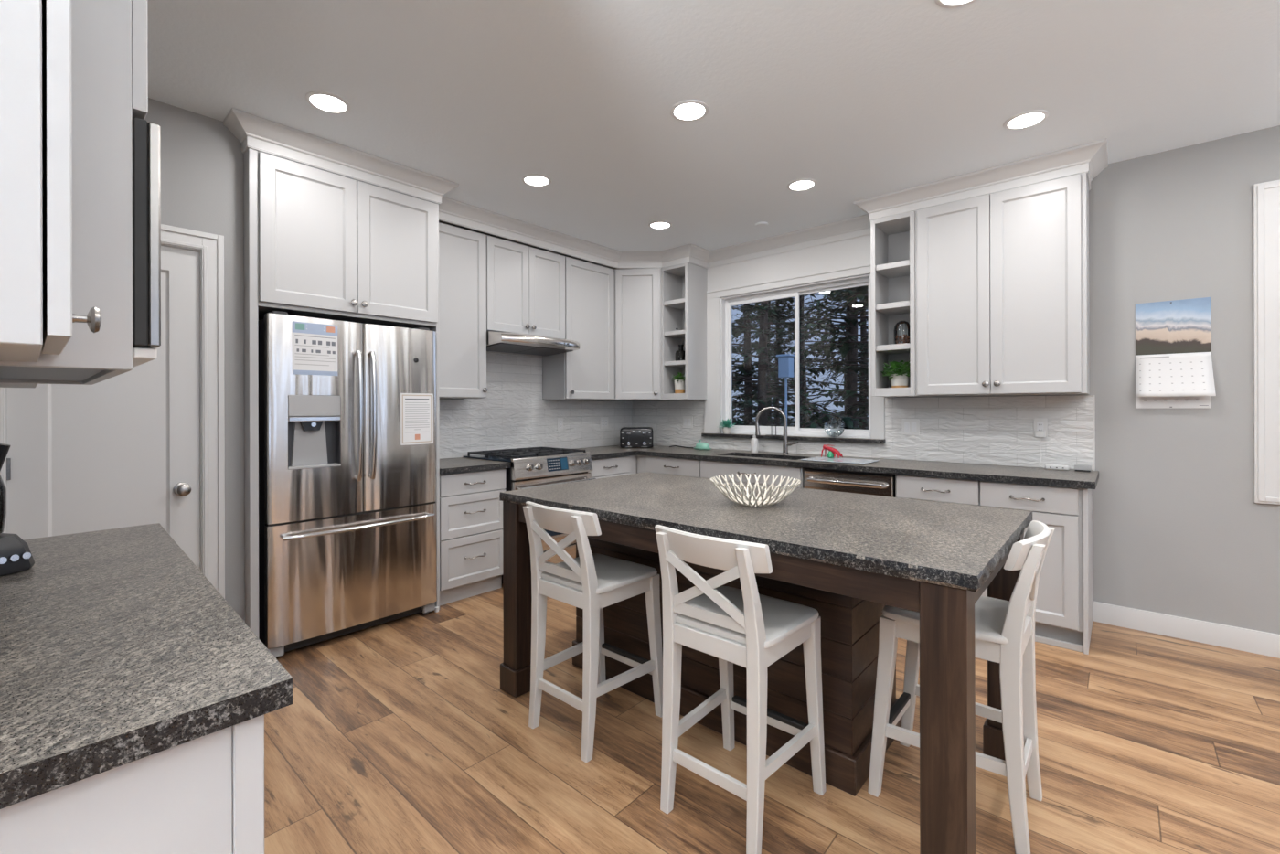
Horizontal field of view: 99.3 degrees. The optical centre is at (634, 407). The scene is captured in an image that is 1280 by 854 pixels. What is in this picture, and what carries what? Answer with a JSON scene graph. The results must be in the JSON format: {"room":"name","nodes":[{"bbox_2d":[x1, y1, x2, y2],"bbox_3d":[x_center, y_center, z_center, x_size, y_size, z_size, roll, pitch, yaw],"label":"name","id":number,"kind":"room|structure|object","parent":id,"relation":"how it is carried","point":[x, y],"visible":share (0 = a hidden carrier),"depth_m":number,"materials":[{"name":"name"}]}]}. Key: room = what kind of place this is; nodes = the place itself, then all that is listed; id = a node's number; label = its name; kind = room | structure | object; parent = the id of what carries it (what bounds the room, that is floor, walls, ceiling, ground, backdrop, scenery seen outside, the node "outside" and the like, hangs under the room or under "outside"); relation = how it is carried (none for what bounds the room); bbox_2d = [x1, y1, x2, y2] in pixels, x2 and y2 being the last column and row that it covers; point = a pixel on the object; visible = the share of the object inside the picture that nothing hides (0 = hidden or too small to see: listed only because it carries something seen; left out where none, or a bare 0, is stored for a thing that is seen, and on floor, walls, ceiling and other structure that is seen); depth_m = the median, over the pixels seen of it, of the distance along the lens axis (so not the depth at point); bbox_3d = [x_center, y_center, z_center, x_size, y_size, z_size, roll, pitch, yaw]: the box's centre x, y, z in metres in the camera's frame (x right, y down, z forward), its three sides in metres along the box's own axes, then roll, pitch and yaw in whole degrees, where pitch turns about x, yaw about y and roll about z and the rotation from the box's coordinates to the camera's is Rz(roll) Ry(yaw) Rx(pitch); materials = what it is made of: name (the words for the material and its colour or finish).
{"room":"kitchen","nodes":[
{"label":"kitchen","id":0,"kind":"room"},
{"bbox_2d":[144,97,245,621],"bbox_3d":[-2.451,-0.068,2.428,0.120,2.757,1.154,0,0,42],"label":"wall","id":1,"kind":"structure","parent":0,"point":[201,160],"depth_m":2.76,"materials":[{"name":"paint"}]},
{"bbox_2d":[6,245,200,569],"bbox_3d":[-2.353,0.266,2.443,0.103,2.074,0.642,0,0,42],"label":"door","id":2,"kind":"structure","parent":1,"relation":"in","point":[122,450],"depth_m":2.49,"materials":[{"name":"paint"}]},
{"bbox_2d":[0,224,224,598],"bbox_3d":[-2.379,0.224,2.476,0.122,2.174,0.812,0,0,42],"label":"trim","id":3,"kind":"structure","parent":1,"relation":"attached to","point":[210,246],"depth_m":2.70,"materials":[{"name":"paint"}]},
{"bbox_2d":[438,220,631,458],"bbox_3d":[-1.278,-0.071,4.550,0.150,2.757,3.578,0,0,42],"label":"wall","id":4,"kind":"structure","parent":0,"point":[441,221],"depth_m":4.83,"materials":[{"name":"paint"}]},
{"bbox_2d":[438,222,487,398],"bbox_3d":[-1.409,-0.692,4.015,0.353,1.244,0.540,0,0,42],"label":"upper cabinet","id":5,"kind":"object","parent":4,"relation":"attached to","point":[462,251],"visible":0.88,"depth_m":3.97,"materials":[{"name":"paint"}]},
{"bbox_2d":[485,234,565,339],"bbox_3d":[-0.967,-0.950,4.510,0.353,0.730,0.784,0,0,42],"label":"upper cabinet","id":6,"kind":"object","parent":4,"relation":"attached to","point":[526,284],"visible":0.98,"depth_m":4.38,"materials":[{"name":"paint"}]},
{"bbox_2d":[486,330,579,357],"bbox_3d":[-0.887,-0.518,4.440,0.558,0.126,0.776,0,0,42],"label":"range hood","id":7,"kind":"object","parent":6,"relation":"attached to","point":[496,342],"visible":0.96,"depth_m":4.28,"materials":[{"name":"silver metal"}]},
{"bbox_2d":[439,352,631,458],"bbox_3d":[-0.875,-0.095,4.883,0.008,0.976,2.545,0,0,42],"label":"backsplash","id":8,"kind":"structure","parent":4,"relation":"attached to","point":[513,414],"depth_m":4.73,"materials":[{"name":"white tile"}]},
{"bbox_2d":[542,256,614,400],"bbox_3d":[-0.501,-0.694,5.030,0.353,1.244,0.608,0,0,42],"label":"upper cabinet","id":9,"kind":"object","parent":4,"relation":"attached to","point":[586,373],"visible":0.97,"depth_m":4.90,"materials":[{"name":"paint"}]},
{"bbox_2d":[147,0,1279,251],"bbox_3d":[-0.001,-1.513,0.386,7.610,0.120,8.480,0,0,42],"label":"ceiling","id":10,"kind":"structure","parent":0,"point":[860,100],"depth_m":2.47,"materials":[{"name":"paint"}]},
{"bbox_2d":[305,90,350,113],"bbox_3d":[-1.455,-1.444,2.583,0.187,0.009,0.187,0,0,42],"label":"recessed light","id":11,"kind":"object","parent":10,"relation":"in","point":[323,101],"visible":1,"depth_m":2.57,"materials":[{"name":"white plastic"}]},
{"bbox_2d":[310,95,345,111],"bbox_3d":[-1.455,-1.444,2.583,0.146,0.008,0.146,0,0,42],"label":"diffuser","id":12,"kind":"object","parent":11,"relation":"attached to","point":[323,102],"depth_m":2.58,"materials":[{"name":"white plastic"}]},
{"bbox_2d":[522,173,551,186],"bbox_3d":[-0.625,-1.446,3.471,0.187,0.009,0.187,0,0,42],"label":"recessed light","id":13,"kind":"object","parent":10,"relation":"in","point":[531,179],"visible":1,"depth_m":3.46,"materials":[{"name":"white plastic"}]},
{"bbox_2d":[524,176,548,185],"bbox_3d":[-0.625,-1.446,3.471,0.146,0.008,0.146,0,0,42],"label":"diffuser","id":14,"kind":"object","parent":13,"relation":"attached to","point":[528,180],"depth_m":3.47,"materials":[{"name":"white plastic"}]},
{"bbox_2d":[648,221,671,229],"bbox_3d":[0.202,-1.449,4.329,0.187,0.009,0.187,0,0,42],"label":"recessed light","id":15,"kind":"object","parent":10,"relation":"in","point":[657,225],"visible":1,"depth_m":4.32,"materials":[{"name":"white plastic"}]},
{"bbox_2d":[650,222,669,228],"bbox_3d":[0.202,-1.448,4.329,0.146,0.008,0.146,0,0,42],"label":"diffuser","id":16,"kind":"object","parent":15,"relation":"attached to","point":[654,225],"depth_m":4.32,"materials":[{"name":"white plastic"}]},
{"bbox_2d":[670,99,708,121],"bbox_3d":[0.268,-1.449,2.663,0.187,0.009,0.187,0,0,42],"label":"recessed light","id":17,"kind":"object","parent":10,"relation":"in","point":[688,110],"visible":1,"depth_m":2.65,"materials":[{"name":"white plastic"}]},
{"bbox_2d":[674,103,704,119],"bbox_3d":[0.268,-1.448,2.663,0.146,0.008,0.146,0,0,42],"label":"diffuser","id":18,"kind":"object","parent":17,"relation":"attached to","point":[682,111],"depth_m":2.66,"materials":[{"name":"white plastic"}]},
{"bbox_2d":[787,178,817,191],"bbox_3d":[1.091,-1.451,3.553,0.187,0.009,0.187,0,0,42],"label":"recessed light","id":19,"kind":"object","parent":10,"relation":"in","point":[799,185],"visible":1,"depth_m":3.54,"materials":[{"name":"white plastic"}]},
{"bbox_2d":[789,181,813,190],"bbox_3d":[1.091,-1.451,3.553,0.146,0.008,0.146,0,0,42],"label":"diffuser","id":20,"kind":"object","parent":19,"relation":"attached to","point":[794,185],"depth_m":3.55,"materials":[{"name":"white plastic"}]},
{"bbox_2d":[934,0,975,8],"bbox_3d":[1.144,-1.451,1.885,0.187,0.009,0.187,0,0,42],"label":"recessed light","id":21,"kind":"object","parent":10,"relation":"in","point":[947,4],"visible":1,"depth_m":1.95,"materials":[{"name":"white plastic"}]},
{"bbox_2d":[1002,109,1048,129],"bbox_3d":[1.981,-1.454,2.756,0.187,0.009,0.187,0,0,42],"label":"recessed light","id":22,"kind":"object","parent":10,"relation":"in","point":[1029,118],"visible":1,"depth_m":2.74,"materials":[{"name":"white plastic"}]},
{"bbox_2d":[1008,113,1044,127],"bbox_3d":[1.981,-1.453,2.756,0.146,0.008,0.146,0,0,42],"label":"diffuser","id":23,"kind":"object","parent":22,"relation":"attached to","point":[1022,120],"depth_m":2.75,"materials":[{"name":"white plastic"}]},
{"bbox_2d":[264,583,1279,853],"bbox_3d":[0.007,1.364,0.386,7.610,0.120,8.480,0,0,42],"label":"floor","id":24,"kind":"structure","parent":0,"point":[402,735],"depth_m":1.99,"materials":[{"name":"brown wood"}]},
{"bbox_2d":[0,714,264,853],"bbox_3d":[-1.305,0.870,1.053,1.528,0.875,0.624,0,0,42],"label":"base cabinet","id":25,"kind":"object","parent":24,"relation":"on","point":[205,794],"visible":0.38,"depth_m":0.70,"materials":[{"name":"paint"}]},
{"bbox_2d":[0,522,292,809],"bbox_3d":[-1.279,0.413,1.080,1.556,0.038,0.701,0,0,42],"label":"countertop","id":26,"kind":"structure","parent":25,"relation":"on","point":[117,649],"depth_m":0.84,"materials":[{"name":"stone"}]},
{"bbox_2d":[0,443,10,470],"bbox_3d":[-1.709,0.244,1.377,0.136,0.303,0.174,0,0,42],"label":"knife block","id":27,"kind":"object","parent":26,"relation":"on","point":[4,448],"visible":1,"depth_m":1.39,"materials":[{"name":"black plastic"}]},
{"bbox_2d":[0,474,34,575],"bbox_3d":[-1.590,0.258,1.260,0.235,0.268,0.206,0,0,12],"label":"food processor","id":28,"kind":"object","parent":26,"relation":"on","point":[16,556],"visible":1,"depth_m":1.30,"materials":[{"name":"black plastic"}]},
{"bbox_2d":[0,474,6,533],"bbox_3d":[-1.584,0.215,1.258,0.172,0.182,0.172,0,0,42],"label":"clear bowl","id":29,"kind":"object","parent":28,"relation":"on","point":[3,489],"depth_m":1.34,"materials":[{"name":"clear glass"}]},
{"bbox_2d":[223,107,458,638],"bbox_3d":[-1.802,-0.069,3.312,0.715,2.756,1.206,0,0,42],"label":"tall cabinet","id":30,"kind":"object","parent":24,"relation":"on","point":[333,230],"visible":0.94,"depth_m":2.99,"materials":[{"name":"paint"}]},
{"bbox_2d":[257,310,437,658],"bbox_3d":[-1.763,0.403,3.296,0.697,1.812,0.920,0,0,42],"label":"refrigerator","id":31,"kind":"object","parent":24,"relation":"on","point":[347,510],"visible":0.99,"depth_m":3.04,"materials":[{"name":"grey metal"}]},
{"bbox_2d":[292,320,337,375],"bbox_3d":[-1.718,-0.314,2.930,0.004,0.278,0.220,0,0,42],"label":"paper","id":32,"kind":"object","parent":31,"relation":"attached to","point":[314,346],"visible":1,"depth_m":2.92,"materials":[{"name":"white paper"}]},
{"bbox_2d":[400,393,433,445],"bbox_3d":[-1.340,0.069,3.354,0.004,0.314,0.212,0,0,39],"label":"paper","id":33,"kind":"object","parent":31,"relation":"attached to","point":[416,409],"visible":1,"depth_m":3.35,"materials":[{"name":"beige paper"}]},
{"bbox_2d":[439,468,505,605],"bbox_3d":[-1.304,0.870,3.906,0.647,0.875,0.516,0,0,42],"label":"base cabinet","id":34,"kind":"object","parent":24,"relation":"on","point":[471,508],"visible":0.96,"depth_m":3.70,"materials":[{"name":"paint"}]},
{"bbox_2d":[439,457,509,474],"bbox_3d":[-1.306,0.413,3.910,0.641,0.038,0.519,0,0,42],"label":"countertop","id":35,"kind":"structure","parent":34,"relation":"on","point":[459,464],"depth_m":3.79,"materials":[{"name":"stone"}]},
{"bbox_2d":[463,447,596,583],"bbox_3d":[-0.829,0.817,4.363,0.742,0.940,0.774,0,0,42],"label":"gas range","id":36,"kind":"object","parent":24,"relation":"on","point":[529,467],"visible":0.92,"depth_m":4.16,"materials":[{"name":"silver metal"}]},
{"bbox_2d":[463,452,575,462],"bbox_3d":[-0.872,0.387,4.401,0.628,0.012,0.774,0,0,42],"label":"cooktop","id":37,"kind":"object","parent":36,"relation":"in","point":[498,458],"depth_m":4.16,"materials":[{"name":"metal"}]},
{"bbox_2d":[522,501,662,762],"bbox_3d":[-0.173,0.844,2.265,0.402,0.922,0.478,0,0,42],"label":"bar stool","id":38,"kind":"object","parent":24,"relation":"on","point":[590,582],"visible":1,"depth_m":2.17,"materials":[{"name":"paint"}]},
{"bbox_2d":[587,455,636,479],"bbox_3d":[-0.391,0.868,4.927,0.647,0.875,0.634,0,0,42],"label":"base cabinet","id":39,"kind":"object","parent":24,"relation":"on","point":[622,465],"visible":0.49,"depth_m":4.73,"materials":[{"name":"paint"}]},
{"bbox_2d":[637,455,700,477],"bbox_3d":[0.463,0.866,4.949,0.709,0.875,0.647,0,0,42],"label":"drawer","id":40,"kind":"object","parent":24,"relation":"on","point":[667,465],"visible":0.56,"depth_m":4.71,"materials":[{"name":"paint"}]},
{"bbox_2d":[654,524,825,853],"bbox_3d":[0.345,0.843,1.802,0.402,0.922,0.478,0,0,42],"label":"bar stool","id":41,"kind":"object","parent":24,"relation":"on","point":[747,628],"visible":1,"depth_m":1.70,"materials":[{"name":"paint"}]},
{"bbox_2d":[700,459,805,488],"bbox_3d":[1.059,0.864,4.416,0.886,0.875,0.647,0,0,42],"label":"base cabinet","id":42,"kind":"object","parent":24,"relation":"on","point":[709,469],"visible":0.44,"depth_m":4.17,"materials":[{"name":"paint"}]},
{"bbox_2d":[500,501,1023,853],"bbox_3d":[0.422,0.866,2.280,1.893,0.874,1.036,0,0,42],"label":"kitchen island","id":43,"kind":"object","parent":24,"relation":"on","point":[849,602],"visible":0.42,"depth_m":1.90,"materials":[{"name":"brown wood"}]},
{"bbox_2d":[499,471,1032,592],"bbox_3d":[0.429,0.408,2.275,1.911,0.038,1.052,0,0,42],"label":"island countertop","id":44,"kind":"structure","parent":43,"relation":"on","point":[960,546],"depth_m":1.87,"materials":[{"name":"stone"}]},
{"bbox_2d":[709,473,800,507],"bbox_3d":[0.481,0.338,2.180,0.358,0.101,0.358,0,0,29],"label":"bowl","id":45,"kind":"object","parent":44,"relation":"on","point":[769,500],"visible":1,"depth_m":2.15,"materials":[{"name":"beige ceramic"}]},
{"bbox_2d":[803,467,895,497],"bbox_3d":[1.609,0.864,3.889,0.604,0.872,0.658,0,0,42],"label":"dishwasher","id":46,"kind":"object","parent":24,"relation":"on","point":[875,484],"visible":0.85,"depth_m":3.66,"materials":[{"name":"silver metal"}]},
{"bbox_2d":[895,474,980,505],"bbox_3d":[2.030,0.861,3.548,0.462,0.875,0.647,0,0,42],"label":"base cabinet","id":47,"kind":"object","parent":24,"relation":"on","point":[947,490],"visible":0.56,"depth_m":3.32,"materials":[{"name":"paint"}]},
{"bbox_2d":[867,520,1054,853],"bbox_3d":[1.095,0.840,1.826,0.478,0.922,0.402,0,0,42],"label":"bar stool","id":48,"kind":"object","parent":24,"relation":"on","point":[1004,630],"visible":0.77,"depth_m":1.76,"materials":[{"name":"paint"}]},
{"bbox_2d":[979,480,1092,654],"bbox_3d":[2.214,0.861,3.384,0.953,0.875,0.647,0,0,42],"label":"base cabinet","id":49,"kind":"object","parent":24,"relation":"on","point":[1063,616],"visible":0.57,"depth_m":2.94,"materials":[{"name":"paint"}]},
{"bbox_2d":[575,445,1098,489],"bbox_3d":[0.980,0.407,4.097,3.801,0.038,1.229,0,0,42],"label":"countertop","id":50,"kind":"structure","parent":49,"relation":"on","point":[992,473],"depth_m":3.63,"materials":[{"name":"stone"}]},
{"bbox_2d":[619,426,694,447],"bbox_3d":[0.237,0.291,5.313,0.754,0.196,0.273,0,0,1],"label":"toaster","id":51,"kind":"object","parent":50,"relation":"on","point":[629,436],"visible":0.99,"depth_m":5.20,"materials":[{"name":"black plastic"}]},
{"bbox_2d":[749,432,757,452],"bbox_3d":[1.033,0.303,4.701,0.060,0.170,0.068,0,0,-11],"label":"soap bottle","id":52,"kind":"object","parent":50,"relation":"on","point":[754,441],"visible":0.97,"depth_m":4.67,"materials":[{"name":"white plastic"}]},
{"bbox_2d":[755,405,798,454],"bbox_3d":[1.182,0.188,4.507,0.354,0.398,0.087,0,0,27],"label":"tap","id":53,"kind":"object","parent":50,"relation":"on","point":[785,443],"visible":1,"depth_m":4.49,"materials":[{"name":"silver metal"}]},
{"bbox_2d":[800,456,879,464],"bbox_3d":[1.480,0.381,3.932,0.455,0.010,0.305,0,0,42],"label":"cutting board","id":54,"kind":"object","parent":50,"relation":"on","point":[817,458],"visible":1,"depth_m":3.88,"materials":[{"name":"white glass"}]},
{"bbox_2d":[821,444,842,458],"bbox_3d":[1.484,0.328,4.093,0.143,0.096,0.078,0,0,42],"label":"figurine","id":55,"kind":"object","parent":54,"relation":"on","point":[833,452],"visible":1,"depth_m":4.08,"materials":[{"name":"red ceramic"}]},
{"bbox_2d":[1045,464,1069,470],"bbox_3d":[2.605,0.368,3.356,0.120,0.030,0.050,0,0,42],"label":"power strip","id":56,"kind":"object","parent":50,"relation":"on","point":[1047,466],"visible":1,"depth_m":3.34,"materials":[{"name":"white plastic"}]},
{"bbox_2d":[1074,463,1091,471],"bbox_3d":[2.702,0.363,3.280,0.080,0.040,0.080,0,0,42],"label":"box","id":57,"kind":"object","parent":50,"relation":"on","point":[1080,467],"visible":1,"depth_m":3.25,"materials":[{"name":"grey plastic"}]},
{"bbox_2d":[631,125,1279,634],"bbox_3d":[2.745,-0.082,3.454,7.610,2.757,0.150,0,0,42],"label":"wall","id":58,"kind":"structure","parent":0,"point":[1178,528],"depth_m":3.06,"materials":[{"name":"paint"}]},
{"bbox_2d":[606,267,681,400],"bbox_3d":[0.018,-0.696,5.377,0.663,1.244,0.596,0,0,42],"label":"upper cabinet","id":59,"kind":"object","parent":58,"relation":"attached to","point":[636,292],"visible":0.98,"depth_m":5.15,"materials":[{"name":"paint"}]},
{"bbox_2d":[661,262,707,399],"bbox_3d":[0.470,-0.697,5.158,0.315,1.244,0.320,0,0,42],"label":"upper cabinet","id":60,"kind":"object","parent":58,"relation":"attached to","point":[684,286],"visible":1,"depth_m":5.12,"materials":[{"name":"paint"}]},
{"bbox_2d":[438,195,870,268],"bbox_3d":[0.147,-1.385,4.515,3.380,0.134,1.359,0,0,-7],"label":"trim","id":61,"kind":"structure","parent":60,"relation":"attached to","point":[453,211],"depth_m":4.55,"materials":[{"name":"paint"}]},
{"bbox_2d":[672,372,685,393],"bbox_3d":[0.430,-0.228,5.129,0.166,0.215,0.152,0,0,42],"label":"potted plant","id":62,"kind":"object","parent":60,"relation":"on","point":[679,382],"visible":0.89,"depth_m":5.09,"materials":[{"name":"green plant"}]},
{"bbox_2d":[675,344,684,361],"bbox_3d":[0.437,-0.513,5.134,0.108,0.158,0.108,0,0,42],"label":"bottle","id":63,"kind":"object","parent":60,"relation":"on","point":[680,353],"visible":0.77,"depth_m":5.09,"materials":[{"name":"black glass"}]},
{"bbox_2d":[707,234,870,291],"bbox_3d":[1.284,-1.220,4.648,1.675,0.238,0.014,0,0,42],"label":"trim","id":64,"kind":"structure","parent":58,"relation":"attached to","point":[856,251],"depth_m":4.60,"materials":[{"name":"paint"}]},
{"bbox_2d":[701,433,885,443],"bbox_3d":[1.272,0.257,4.651,1.652,0.032,0.070,0,0,42],"label":"window sill","id":65,"kind":"structure","parent":58,"relation":"attached to","point":[773,437],"depth_m":4.50,"materials":[{"name":"stone"}]},
{"bbox_2d":[719,418,735,434],"bbox_3d":[0.853,0.170,5.007,0.161,0.144,0.149,0,0,42],"label":"succulent","id":66,"kind":"object","parent":65,"relation":"on","point":[726,425],"visible":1,"depth_m":4.98,"materials":[{"name":"green plant"}]},
{"bbox_2d":[824,417,844,437],"bbox_3d":[1.589,0.156,4.326,0.160,0.158,0.039,0,0,42],"label":"glass plate","id":67,"kind":"object","parent":65,"relation":"on","point":[841,426],"visible":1,"depth_m":4.31,"materials":[{"name":"clear glass"}]},
{"bbox_2d":[704,263,885,438],"bbox_3d":[1.270,-0.430,4.652,1.645,1.342,0.028,0,0,42],"label":"trim","id":68,"kind":"structure","parent":58,"relation":"attached to","point":[711,405],"depth_m":5.01,"materials":[{"name":"paint"}]},
{"bbox_2d":[720,273,870,438],"bbox_3d":[1.361,-0.394,4.690,1.360,1.270,0.150,0,0,42],"label":"window","id":69,"kind":"structure","parent":58,"relation":"in","point":[726,303],"depth_m":4.71,"materials":[{"name":"white plastic"}]},
{"bbox_2d":[631,394,1093,470],"bbox_3d":[1.382,0.158,4.567,3.777,0.458,0.008,0,0,42],"label":"backsplash","id":70,"kind":"structure","parent":58,"relation":"attached to","point":[997,431],"depth_m":3.79,"materials":[{"name":"white tile"}]},
{"bbox_2d":[682,416,693,427],"bbox_3d":[0.518,0.143,5.329,0.118,0.116,0.007,0,0,42],"label":"light switch","id":71,"kind":"object","parent":70,"relation":"attached to","point":[688,421],"visible":1,"depth_m":5.32,"materials":[{"name":"white plastic"}]},
{"bbox_2d":[901,419,919,435],"bbox_3d":[2.021,0.144,3.986,0.118,0.116,0.007,0,0,42],"label":"light switch","id":72,"kind":"object","parent":70,"relation":"attached to","point":[909,427],"visible":1,"depth_m":3.98,"materials":[{"name":"white plastic"}]},
{"bbox_2d":[1033,418,1047,437],"bbox_3d":[2.591,0.127,3.476,0.072,0.116,0.008,0,0,42],"label":"wall outlet","id":73,"kind":"object","parent":70,"relation":"attached to","point":[1039,424],"visible":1,"depth_m":3.47,"materials":[{"name":"white plastic"}]},
{"bbox_2d":[870,211,925,396],"bbox_3d":[1.888,-0.701,3.877,0.287,1.244,0.340,0,0,42],"label":"upper cabinet","id":74,"kind":"object","parent":58,"relation":"attached to","point":[892,238],"visible":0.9,"depth_m":3.88,"materials":[{"name":"paint"}]},
{"bbox_2d":[880,360,910,387],"bbox_3d":[1.876,-0.230,3.857,0.268,0.211,0.270,0,0,42],"label":"potted plant","id":75,"kind":"object","parent":74,"relation":"on","point":[901,378],"visible":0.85,"depth_m":3.81,"materials":[{"name":"green plant"}]},
{"bbox_2d":[893,320,910,344],"bbox_3d":[1.893,-0.526,3.846,0.119,0.176,0.119,0,0,42],"label":"glass cloche","id":76,"kind":"object","parent":74,"relation":"on","point":[904,338],"visible":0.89,"depth_m":3.86,"materials":[{"name":"clear glass"}]},
{"bbox_2d":[915,172,1089,396],"bbox_3d":[2.309,-0.702,3.465,0.886,1.244,0.392,0,0,42],"label":"upper cabinet","id":77,"kind":"object","parent":58,"relation":"attached to","point":[1002,277],"visible":1,"depth_m":3.30,"materials":[{"name":"paint"}]},
{"bbox_2d":[853,138,1108,220],"bbox_3d":[2.196,-1.391,3.557,1.351,0.134,0.421,0,0,42],"label":"trim","id":78,"kind":"structure","parent":77,"relation":"attached to","point":[1090,158],"depth_m":3.33,"materials":[{"name":"paint"}]},
{"bbox_2d":[1135,297,1215,408],"bbox_3d":[3.028,-0.301,3.055,0.316,0.610,0.066,0,0,42],"label":"wall calendar","id":79,"kind":"object","parent":58,"relation":"attached to","point":[1168,379],"visible":1,"depth_m":3.07,"materials":[{"name":"white paper"}]},
{"bbox_2d":[1139,356,1205,391],"bbox_3d":[3.022,-0.193,3.064,0.264,0.196,0.048,0,0,42],"label":"page","id":80,"kind":"object","parent":79,"relation":"attached to","point":[1156,373],"depth_m":3.06,"materials":[{"name":"white paper"}]},
{"bbox_2d":[1092,600,1279,658],"bbox_3d":[4.103,1.234,2.134,3.530,0.118,0.014,0,0,42],"label":"baseboard","id":81,"kind":"structure","parent":58,"relation":"attached to","point":[1233,637],"depth_m":3.03,"materials":[{"name":"paint"}]},
{"bbox_2d":[1253,179,1279,504],"bbox_3d":[4.001,-0.339,2.215,1.969,1.679,0.024,0,0,42],"label":"trim","id":82,"kind":"structure","parent":58,"relation":"attached to","point":[1266,195],"depth_m":2.84,"materials":[{"name":"paint"}]},
{"bbox_3d":[-1.960,-0.069,1.135,2.575,2.757,0.120,0,0,42],"label":"wall partition","id":83,"kind":"structure","parent":0,"visible":0},
{"bbox_2d":[0,383,37,387],"bbox_3d":[-1.757,-0.752,1.328,0.493,1.387,0.438,0,0,42],"label":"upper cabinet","id":84,"kind":"object","parent":83,"relation":"attached to","point":[2,385],"visible":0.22,"depth_m":1.45,"materials":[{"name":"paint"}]},
{"bbox_2d":[0,0,101,362],"bbox_3d":[-0.866,-0.756,0.545,0.305,1.384,0.457,0,0,42],"label":"door","id":85,"kind":"structure","parent":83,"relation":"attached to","point":[36,141],"depth_m":0.58,"materials":[{"name":"paint"}]},
{"bbox_2d":[0,0,148,384],"bbox_3d":[-1.250,-0.753,0.937,0.780,1.389,0.530,0,0,42],"label":"upper cabinet","id":86,"kind":"object","parent":83,"relation":"attached to","point":[110,53],"visible":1,"depth_m":0.84,"materials":[{"name":"paint"}]},
{"bbox_2d":[0,365,105,381],"bbox_3d":[-1.258,-0.072,0.927,0.740,0.012,0.482,0,0,42],"label":"cabinet underside","id":87,"kind":"object","parent":86,"relation":"attached to","point":[7,373],"depth_m":1.08,"materials":[{"name":"wood"}]},
{"bbox_2d":[132,117,160,367],"bbox_3d":[-1.230,-0.270,0.956,0.778,0.384,0.507,0,0,42],"label":"microwave","id":88,"kind":"object","parent":86,"relation":"in","point":[146,172],"visible":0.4,"depth_m":0.88,"materials":[{"name":"black plastic"}]},
{"label":"outside","id":89,"kind":"structure","parent":0,"visible":0},
{"bbox_2d":[732,420,868,428],"bbox_3d":[17.401,2.007,34.467,100.000,0.300,65.420,0,0,42],"label":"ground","id":90,"kind":"structure","parent":89,"point":[752,421],"depth_m":57.65,"materials":[{"name":"white snow"}]},
{"bbox_2d":[731,304,795,424],"bbox_3d":[2.388,-2.600,14.314,3.798,9.004,3.107,0,0,6],"label":"conifer","id":91,"kind":"object","parent":90,"relation":"on","point":[736,306],"visible":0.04,"depth_m":14.28,"materials":[{"name":"green plant"}]},
{"bbox_2d":[733,298,821,425],"bbox_3d":[5.400,-3.359,21.793,4.346,10.503,4.451,0,0,-43],"label":"conifer","id":92,"kind":"object","parent":90,"relation":"on","point":[769,326],"visible":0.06,"depth_m":21.90,"materials":[{"name":"green plant"}]},
{"bbox_2d":[731,300,831,428],"bbox_3d":[2.583,-3.351,12.144,4.454,10.503,4.340,0,0,33],"label":"conifer","id":93,"kind":"object","parent":90,"relation":"on","point":[747,344],"visible":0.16,"depth_m":12.26,"materials":[{"name":"green plant"}]},
{"bbox_2d":[732,298,833,427],"bbox_3d":[5.112,-3.358,18.992,4.340,10.503,4.454,0,0,12],"label":"conifer","id":94,"kind":"object","parent":90,"relation":"on","point":[776,418],"visible":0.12,"depth_m":18.84,"materials":[{"name":"green plant"}]},
{"bbox_2d":[775,353,794,420],"bbox_3d":[2.689,0.480,9.669,0.280,2.835,0.260,0,0,42],"label":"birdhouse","id":95,"kind":"structure","parent":90,"relation":"on","point":[785,361],"depth_m":9.61,"materials":[{"name":"paint"}]},
{"bbox_2d":[731,290,868,428],"bbox_3d":[2.647,-3.352,10.746,4.340,10.503,4.454,0,0,-1],"label":"conifer","id":96,"kind":"object","parent":90,"relation":"on","point":[763,397],"visible":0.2,"depth_m":10.54,"materials":[{"name":"green plant"}]},
{"bbox_2d":[731,285,868,429],"bbox_3d":[4.494,-4.105,11.563,5.076,12.006,4.547,0,0,-5],"label":"conifer","id":97,"kind":"object","parent":90,"relation":"on","point":[851,379],"visible":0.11,"depth_m":11.26,"materials":[{"name":"green plant"}]},
{"bbox_2d":[731,293,868,429],"bbox_3d":[4.763,-4.106,15.863,4.547,12.006,5.076,0,0,-42],"label":"conifer","id":98,"kind":"object","parent":90,"relation":"on","point":[801,297],"visible":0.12,"depth_m":15.93,"materials":[{"name":"green plant"}]},
{"bbox_2d":[758,286,868,428],"bbox_3d":[4.164,-3.356,9.886,4.454,10.503,4.340,0,0,-22],"label":"conifer","id":99,"kind":"object","parent":90,"relation":"on","point":[860,292],"visible":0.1,"depth_m":10.00,"materials":[{"name":"green plant"}]},
{"bbox_2d":[768,288,868,428],"bbox_3d":[5.513,-4.108,13.436,4.547,12.006,5.076,0,0,14],"label":"conifer","id":100,"kind":"object","parent":90,"relation":"on","point":[832,355],"visible":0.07,"depth_m":13.27,"materials":[{"name":"green plant"}]},
{"bbox_2d":[791,289,868,429],"bbox_3d":[7.328,-4.113,17.741,5.076,12.006,4.547,0,0,-7],"label":"conifer","id":101,"kind":"object","parent":90,"relation":"on","point":[864,331],"visible":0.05,"depth_m":17.47,"materials":[{"name":"green plant"}]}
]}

